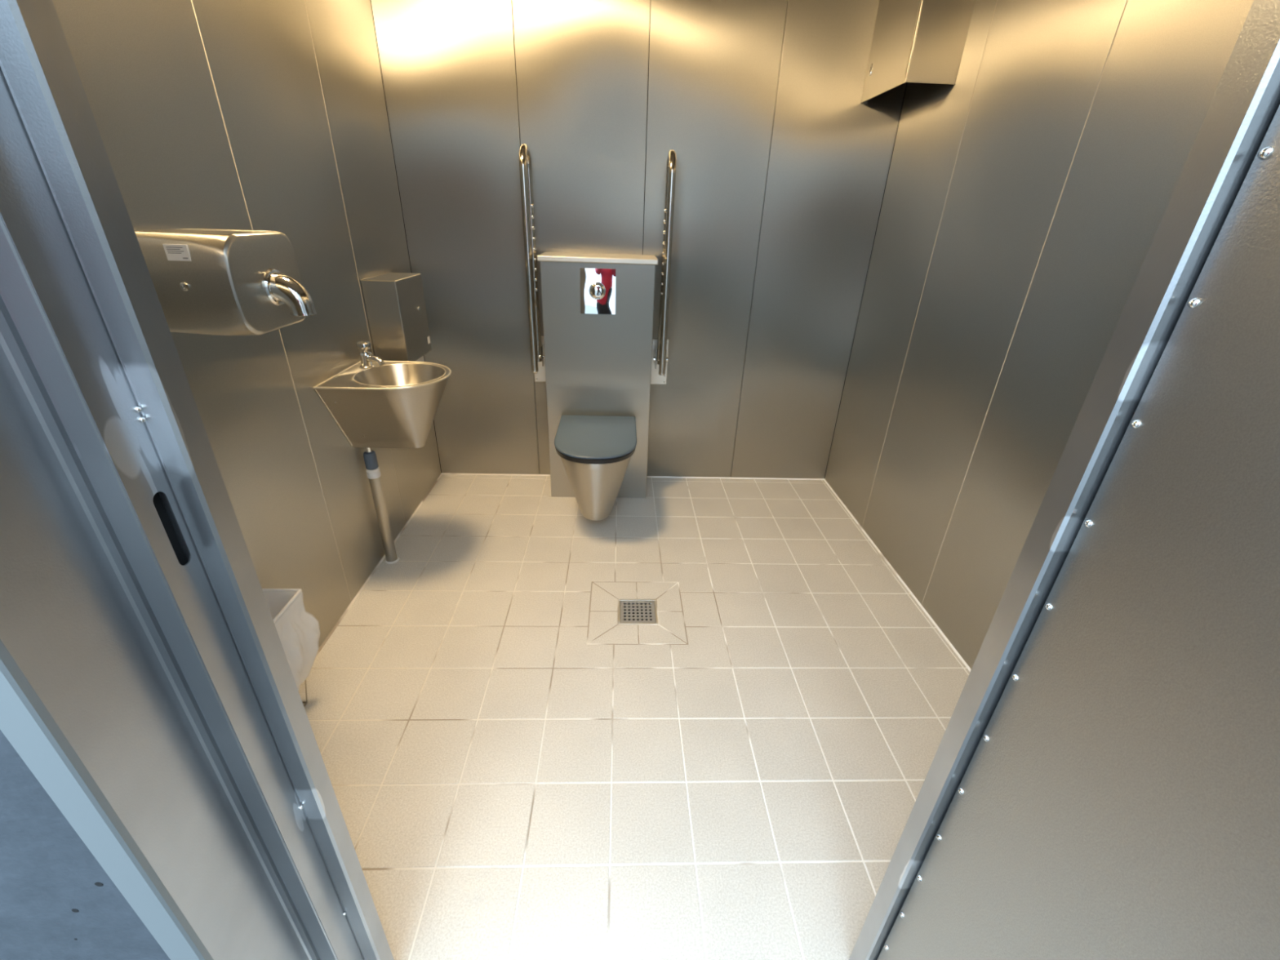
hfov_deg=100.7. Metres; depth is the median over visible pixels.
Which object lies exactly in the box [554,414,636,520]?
toilet
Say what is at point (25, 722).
trim
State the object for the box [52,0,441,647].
wall
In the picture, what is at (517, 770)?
floor
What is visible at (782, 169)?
wall
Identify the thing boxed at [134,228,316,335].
dryer
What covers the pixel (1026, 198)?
wall
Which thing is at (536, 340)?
grab rail
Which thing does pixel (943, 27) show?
duct
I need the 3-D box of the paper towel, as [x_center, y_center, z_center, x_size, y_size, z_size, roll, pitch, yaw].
[-1.012,-0.525,2.355,0.060,0.050,0.135,1,27,-2]
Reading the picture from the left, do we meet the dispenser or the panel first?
the dispenser
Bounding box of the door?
[877,105,1279,959]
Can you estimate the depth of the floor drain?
2.03 m
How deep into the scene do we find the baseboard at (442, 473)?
2.48 m
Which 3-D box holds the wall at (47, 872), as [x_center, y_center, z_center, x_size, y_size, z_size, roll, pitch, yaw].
[-0.018,-0.167,0.373,6.400,2.730,0.169,1,27,-2]
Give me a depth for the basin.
1.90 m
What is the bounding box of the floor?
[298,474,969,959]
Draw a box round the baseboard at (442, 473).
[315,472,971,671]
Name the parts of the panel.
flush plate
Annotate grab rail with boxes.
[519,143,546,382]
[650,149,676,384]
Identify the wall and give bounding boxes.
[0,729,170,959]
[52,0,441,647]
[369,0,923,478]
[824,0,1253,669]
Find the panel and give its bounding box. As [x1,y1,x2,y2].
[537,251,657,497]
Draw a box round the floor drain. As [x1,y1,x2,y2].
[617,599,657,624]
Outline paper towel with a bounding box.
[415,355,424,361]
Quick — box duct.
[861,0,975,103]
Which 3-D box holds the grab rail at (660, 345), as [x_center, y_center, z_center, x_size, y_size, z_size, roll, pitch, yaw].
[0.111,-0.930,2.489,0.100,1.052,0.229,1,27,-2]
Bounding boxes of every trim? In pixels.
[0,0,394,959]
[0,639,213,959]
[848,0,1279,959]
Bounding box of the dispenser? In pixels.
[360,272,431,361]
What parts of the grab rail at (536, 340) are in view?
wall plate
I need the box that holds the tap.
[355,341,385,368]
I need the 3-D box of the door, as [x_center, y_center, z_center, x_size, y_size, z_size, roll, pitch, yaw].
[0.474,0.259,0.169,0.082,2.098,0.927,4,27,4]
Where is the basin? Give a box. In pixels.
[313,341,451,448]
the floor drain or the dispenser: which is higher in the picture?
the dispenser
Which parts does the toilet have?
seat, lid, bowl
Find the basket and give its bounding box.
[302,680,307,706]
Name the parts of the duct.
door, corner post, panel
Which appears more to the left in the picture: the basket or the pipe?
the basket
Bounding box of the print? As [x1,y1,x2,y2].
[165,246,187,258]
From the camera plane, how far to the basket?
1.60 m
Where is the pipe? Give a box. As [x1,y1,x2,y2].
[363,447,399,564]
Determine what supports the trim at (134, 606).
attached to the wall at (47, 872)
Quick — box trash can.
[262,588,320,690]
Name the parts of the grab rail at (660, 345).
wall plate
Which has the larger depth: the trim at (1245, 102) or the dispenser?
the dispenser

